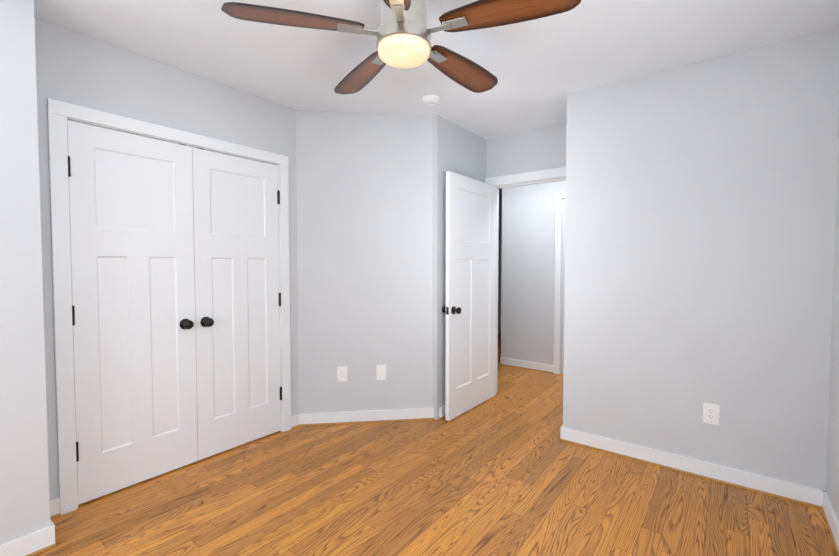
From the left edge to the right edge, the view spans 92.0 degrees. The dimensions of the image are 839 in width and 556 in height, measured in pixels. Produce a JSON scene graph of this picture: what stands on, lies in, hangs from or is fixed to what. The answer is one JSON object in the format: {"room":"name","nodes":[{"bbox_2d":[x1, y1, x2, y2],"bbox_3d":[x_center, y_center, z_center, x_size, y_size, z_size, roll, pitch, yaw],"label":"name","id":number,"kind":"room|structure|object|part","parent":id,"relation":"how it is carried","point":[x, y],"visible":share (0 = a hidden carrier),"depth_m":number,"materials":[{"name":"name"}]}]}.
{"room":"empty bedroom","nodes":[
{"label":"empty bedroom","id":0,"kind":"room"},
{"bbox_2d":[0,0,49,544],"bbox_3d":[-2.465,0.008,1.045,0.280,2.500,2.170,1,2,38],"label":"wall","id":1,"kind":"structure","parent":0,"point":[24,493],"depth_m":1.76,"materials":[{"name":"paint"}]},
{"bbox_2d":[0,526,51,555],"bbox_3d":[-2.311,1.211,1.043,0.017,0.094,2.050,1,2,38],"label":"baseboard","id":2,"kind":"structure","parent":1,"relation":"attached to","point":[31,543],"depth_m":1.79,"materials":[{"name":"paint"}]},
{"bbox_2d":[50,519,54,543],"bbox_3d":[-1.794,1.175,1.946,0.293,0.082,0.013,1,2,38],"label":"baseboard return","id":3,"kind":"object","parent":1,"relation":"attached to","point":[52,525],"visible":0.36,"depth_m":1.86,"materials":[{"name":"paint"}]},
{"bbox_2d":[34,18,298,499],"bbox_3d":[-2.132,-0.018,1.805,0.120,2.500,3.780,1,2,38],"label":"wall","id":4,"kind":"structure","parent":0,"point":[102,76],"depth_m":2.33,"materials":[{"name":"paint"}]},
{"bbox_2d":[50,497,59,515],"bbox_3d":[-1.879,1.171,2.065,0.013,0.082,0.071,1,2,38],"label":"baseboard","id":5,"kind":"structure","parent":4,"relation":"attached to","point":[54,506],"depth_m":2.08,"materials":[{"name":"paint"}]},
{"bbox_2d":[47,113,77,514],"bbox_3d":[-1.834,0.198,2.086,0.018,2.049,0.070,1,2,38],"label":"trim","id":6,"kind":"structure","parent":4,"relation":"attached to","point":[61,274],"depth_m":2.08,"materials":[{"name":"paint"}]},
{"bbox_2d":[68,156,70,176],"bbox_3d":[-1.827,-0.579,2.106,0.044,0.104,0.016,1,2,38],"label":"left closet door hinge","id":7,"kind":"object","parent":4,"relation":"attached to","point":[69,171],"visible":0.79,"depth_m":2.10,"materials":[{"name":"black metal"}]},
{"bbox_2d":[72,305,74,325],"bbox_3d":[-1.827,0.196,2.132,0.044,0.104,0.016,1,2,38],"label":"left closet door hinge","id":8,"kind":"object","parent":4,"relation":"attached to","point":[73,314],"visible":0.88,"depth_m":2.12,"materials":[{"name":"black metal"}]},
{"bbox_2d":[76,442,78,461],"bbox_3d":[-1.827,0.921,2.157,0.044,0.104,0.016,1,2,38],"label":"left closet door hinge","id":9,"kind":"object","parent":4,"relation":"attached to","point":[77,452],"visible":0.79,"depth_m":2.15,"materials":[{"name":"black metal"}]},
{"bbox_2d":[67,120,197,504],"bbox_3d":[-1.620,0.188,2.361,0.104,2.030,0.612,1,2,38],"label":"closet door","id":10,"kind":"structure","parent":4,"relation":"in","point":[132,252],"depth_m":2.34,"materials":[{"name":"paint"}]},
{"bbox_3d":[-1.458,0.292,2.547,0.069,0.068,0.068,1,2,38],"label":"knob","id":11,"kind":"part","parent":10,"relation":"part of","materials":[{"name":"black metal"}]},
{"bbox_2d":[47,98,288,165],"bbox_3d":[-1.434,-0.878,2.569,0.020,0.070,1.382,1,2,38],"label":"trim","id":12,"kind":"structure","parent":4,"relation":"attached to","point":[77,112],"depth_m":2.39,"materials":[{"name":"paint"}]},
{"bbox_2d":[66,117,281,498],"bbox_3d":[-1.489,0.172,2.647,0.120,2.064,1.272,1,2,38],"label":"door frame","id":13,"kind":"structure","parent":4,"relation":"attached to","point":[80,121],"depth_m":2.70,"materials":[{"name":"paint"}]},
{"bbox_2d":[192,147,280,460],"bbox_3d":[-1.246,0.172,2.848,0.104,2.030,0.612,1,2,38],"label":"closet door","id":14,"kind":"structure","parent":4,"relation":"in","point":[236,254],"depth_m":2.83,"materials":[{"name":"paint"}]},
{"bbox_3d":[-1.381,0.289,2.648,0.069,0.068,0.068,1,2,38],"label":"knob","id":15,"kind":"part","parent":14,"relation":"part of","materials":[{"name":"black metal"}]},
{"bbox_2d":[277,190,279,203],"bbox_3d":[-1.077,-0.611,3.080,0.044,0.104,0.016,1,2,38],"label":"right closet door hinge","id":16,"kind":"object","parent":4,"relation":"attached to","point":[278,196],"visible":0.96,"depth_m":3.07,"materials":[{"name":"black metal"}]},
{"bbox_2d":[279,164,290,431],"bbox_3d":[-1.035,0.163,3.125,0.018,2.049,0.070,1,2,38],"label":"trim","id":17,"kind":"structure","parent":4,"relation":"attached to","point":[285,293],"depth_m":3.12,"materials":[{"name":"paint"}]},
{"bbox_2d":[291,414,298,426],"bbox_3d":[-0.988,1.132,3.223,0.013,0.082,0.090,1,2,38],"label":"baseboard","id":18,"kind":"structure","parent":4,"relation":"attached to","point":[294,420],"depth_m":3.22,"materials":[{"name":"paint"}]},
{"bbox_2d":[296,110,431,413],"bbox_3d":[-0.440,-0.070,3.347,1.225,2.500,0.120,0,2,-7],"label":"wall","id":19,"kind":"structure","parent":0,"point":[364,228],"depth_m":3.28,"materials":[{"name":"paint"}]},
{"bbox_2d":[337,366,346,381],"bbox_3d":[-0.626,0.778,3.287,0.080,0.124,0.008,0,2,-8],"label":"electrical outlet","id":20,"kind":"object","parent":19,"relation":"attached to","point":[341,373],"visible":1,"depth_m":3.28,"materials":[{"name":"plastic"}]},
{"bbox_2d":[299,407,440,425],"bbox_3d":[-0.396,1.134,3.324,1.154,0.094,0.017,0,2,-7],"label":"baseboard","id":21,"kind":"structure","parent":19,"relation":"attached to","point":[345,416],"depth_m":3.31,"materials":[{"name":"paint"}]},
{"bbox_2d":[376,365,385,379],"bbox_3d":[-0.314,0.776,3.328,0.080,0.124,0.007,0,2,-8],"label":"electrical outlet","id":22,"kind":"object","parent":19,"relation":"attached to","point":[380,372],"visible":1,"depth_m":3.33,"materials":[{"name":"plastic"}]},
{"bbox_2d":[33,335,837,555],"bbox_3d":[0.503,1.238,3.126,6.000,0.100,9.020,1,2,38],"label":"floor","id":23,"kind":"structure","parent":0,"point":[505,470],"depth_m":2.20,"materials":[{"name":"brown wood"}]},
{"bbox_2d":[34,0,838,197],"bbox_3d":[0.503,-1.360,3.038,6.000,0.100,9.020,1,2,38],"label":"ceiling","id":24,"kind":"structure","parent":0,"point":[541,69],"depth_m":2.24,"materials":[{"name":"paint"}]},
{"bbox_2d":[221,0,580,94],"bbox_3d":[-0.027,-1.113,1.804,1.397,0.311,1.362,1,2,38],"label":"fan","id":25,"kind":"object","parent":24,"relation":"hanging from","point":[402,33],"visible":1,"depth_m":1.68,"materials":[{"name":"brown wood"}]},
{"bbox_3d":[-0.511,-1.064,1.665,0.560,0.007,0.164,0,13,-13],"label":"blade","id":26,"kind":"part","parent":25,"relation":"part of","materials":[{"name":"brown wood"}]},
{"bbox_3d":[-0.297,-1.056,1.717,0.100,0.006,0.056,0,2,-13],"label":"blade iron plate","id":27,"kind":"part","parent":25,"relation":"part of","materials":[{"name":"silver metal"}]},
{"bbox_3d":[-0.305,-1.081,2.159,0.164,0.007,0.560,-14,9,-30],"label":"blade","id":28,"kind":"part","parent":25,"relation":"part of","materials":[{"name":"brown wood"}]},
{"bbox_3d":[-0.191,-1.065,1.972,0.056,0.006,0.100,-1,2,-31],"label":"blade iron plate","id":29,"kind":"part","parent":25,"relation":"part of","materials":[{"name":"silver metal"}]},
{"bbox_3d":[-0.087,-1.050,1.537,0.056,0.006,0.100,0,2,5],"label":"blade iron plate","id":30,"kind":"part","parent":25,"relation":"part of","materials":[{"name":"silver metal"}]},
{"bbox_3d":[-0.104,-1.052,1.318,0.164,0.007,0.560,11,3,4],"label":"blade","id":31,"kind":"part","parent":25,"relation":"part of","materials":[{"name":"brown wood"}]},
{"bbox_3d":[-0.068,-0.980,1.774,0.228,0.047,0.228,1,2,38],"label":"glass","id":32,"kind":"part","parent":25,"relation":"part of","materials":[{"name":"white glass"}]},
{"bbox_3d":[0.085,-1.064,1.950,0.056,0.006,0.100,2,3,41],"label":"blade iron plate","id":33,"kind":"part","parent":25,"relation":"part of","materials":[{"name":"silver metal"}]},
{"bbox_3d":[0.149,-1.055,1.681,0.100,0.006,0.056,1,2,23],"label":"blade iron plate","id":34,"kind":"part","parent":25,"relation":"part of","materials":[{"name":"silver metal"}]},
{"bbox_3d":[0.228,-1.079,2.116,0.164,0.007,0.560,-13,-7,40],"label":"blade","id":35,"kind":"part","parent":25,"relation":"part of","materials":[{"name":"brown wood"}]},
{"bbox_3d":[0.352,-1.062,1.597,0.560,0.007,0.164,1,-9,23],"label":"blade","id":36,"kind":"part","parent":25,"relation":"part of","materials":[{"name":"brown wood"}]},
{"bbox_2d":[422,95,440,105],"bbox_3d":[0.086,-1.288,2.958,0.136,0.040,0.136,1,2,38],"label":"smoke detector","id":37,"kind":"object","parent":24,"relation":"attached to","point":[430,100],"visible":1,"depth_m":2.92,"materials":[{"name":"plastic"}]},
{"bbox_2d":[432,115,486,419],"bbox_3d":[0.388,-0.083,3.742,0.120,2.500,0.954,1,2,38],"label":"wall","id":38,"kind":"structure","parent":0,"point":[457,149],"depth_m":3.38,"materials":[{"name":"paint"}]},
{"bbox_2d":[441,405,444,416],"bbox_3d":[0.418,1.115,3.712,0.013,0.082,0.789,1,2,38],"label":"baseboard","id":39,"kind":"structure","parent":38,"relation":"attached to","point":[442,411],"depth_m":3.42,"materials":[{"name":"paint"}]},
{"bbox_2d":[498,198,499,329],"bbox_3d":[0.882,-0.184,6.737,0.120,2.500,2.000,1,2,38],"label":"door frame","id":40,"kind":"structure","parent":0,"point":[499,268],"depth_m":7.37,"materials":[{"name":"paint"}]},
{"bbox_2d":[499,198,501,329],"bbox_3d":[1.543,-0.207,7.415,0.100,2.500,0.120,1,2,38],"label":"wall","id":41,"kind":"structure","parent":0,"point":[500,259],"depth_m":7.38,"materials":[{"name":"paint"}]},
{"bbox_2d":[500,222,501,334],"bbox_3d":[1.512,0.015,7.359,0.070,2.060,0.018,1,2,38],"label":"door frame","id":42,"kind":"structure","parent":41,"relation":"attached to","point":[501,260],"depth_m":7.35,"materials":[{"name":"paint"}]},
{"bbox_2d":[486,124,565,177],"bbox_3d":[0.092,-0.109,4.495,3.324,2.500,0.120,1,2,38],"label":"wall","id":43,"kind":"structure","parent":0,"point":[536,150],"depth_m":3.70,"materials":[{"name":"paint"}]},
{"bbox_2d":[445,171,495,420],"bbox_3d":[0.502,0.147,3.596,0.104,2.030,0.813,1,2,38],"label":"entry door","id":44,"kind":"structure","parent":43,"relation":"in","point":[470,277],"depth_m":3.55,"materials":[{"name":"paint"}]},
{"bbox_3d":[0.306,0.266,3.317,0.069,0.068,0.068,1,2,38],"label":"entry door knob","id":45,"kind":"part","parent":44,"relation":"part of","materials":[{"name":"black metal"}]},
{"bbox_2d":[495,189,496,393],"bbox_3d":[0.748,0.136,3.995,0.012,2.044,0.036,1,2,38],"label":"door frame","id":46,"kind":"object","parent":43,"relation":"attached to","point":[496,294],"visible":0.29,"depth_m":4.00,"materials":[{"name":"paint"}]},
{"bbox_2d":[497,189,498,380],"bbox_3d":[0.755,0.131,4.080,0.070,2.049,0.018,1,2,38],"label":"trim","id":47,"kind":"structure","parent":43,"relation":"attached to","point":[497,326],"depth_m":4.08,"materials":[{"name":"paint"}]},
{"bbox_2d":[485,167,565,185],"bbox_3d":[1.025,-0.920,3.661,0.954,0.080,0.020,1,2,38],"label":"trim","id":48,"kind":"structure","parent":43,"relation":"attached to","point":[532,176],"depth_m":3.68,"materials":[{"name":"paint"}]},
{"bbox_2d":[496,177,565,392],"bbox_3d":[1.069,0.135,3.751,0.859,2.064,0.120,1,2,38],"label":"door frame","id":49,"kind":"structure","parent":43,"relation":"attached to","point":[497,290],"depth_m":4.02,"materials":[{"name":"paint"}]},
{"bbox_2d":[496,178,565,188],"bbox_3d":[1.067,-0.871,3.715,0.819,0.012,0.036,1,2,38],"label":"door frame","id":50,"kind":"object","parent":43,"relation":"attached to","point":[547,181],"visible":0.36,"depth_m":3.72,"materials":[{"name":"paint"}]},
{"bbox_2d":[501,180,565,374],"bbox_3d":[2.616,-0.094,4.068,3.854,2.500,0.120,1,2,38],"label":"wall","id":51,"kind":"structure","parent":0,"point":[528,272],"depth_m":4.96,"materials":[{"name":"paint"}]},
{"bbox_2d":[500,357,553,372],"bbox_3d":[1.320,1.077,5.019,0.688,0.094,0.017,1,2,38],"label":"baseboard","id":52,"kind":"structure","parent":51,"relation":"attached to","point":[528,364],"depth_m":5.00,"materials":[{"name":"paint"}]},
{"bbox_2d":[553,191,565,373],"bbox_3d":[1.994,0.077,4.464,1.016,2.130,0.020,1,2,38],"label":"door frame","id":53,"kind":"structure","parent":51,"relation":"attached to","point":[557,280],"depth_m":4.74,"materials":[{"name":"paint"}]},
{"bbox_2d":[563,28,838,490],"bbox_3d":[1.687,-0.043,2.538,1.500,2.500,0.120,1,2,38],"label":"wall","id":54,"kind":"structure","parent":0,"point":[700,207],"depth_m":2.42,"materials":[{"name":"paint"}]},
{"bbox_2d":[560,427,825,508],"bbox_3d":[1.592,1.160,2.564,1.393,0.094,0.017,1,2,38],"label":"baseboard","id":55,"kind":"structure","parent":54,"relation":"attached to","point":[773,486],"depth_m":2.46,"materials":[{"name":"paint"}]},
{"bbox_2d":[703,402,719,425],"bbox_3d":[1.752,0.816,2.435,0.080,0.124,0.008,1,2,38],"label":"electrical outlet","id":56,"kind":"object","parent":54,"relation":"attached to","point":[711,413],"visible":1,"depth_m":2.43,"materials":[{"name":"plastic"}]},
{"bbox_2d":[826,120,838,521],"bbox_3d":[0.789,0.035,0.240,0.120,2.500,4.860,1,2,38],"label":"wall","id":57,"kind":"structure","parent":0,"point":[832,481],"depth_m":2.04,"materials":[{"name":"paint"}]},
{"bbox_2d":[821,490,838,555],"bbox_3d":[0.734,1.236,0.322,0.017,0.094,4.620,1,2,38],"label":"baseboard","id":58,"kind":"structure","parent":57,"relation":"attached to","point":[831,517],"depth_m":1.97,"materials":[{"name":"paint"}]}
]}

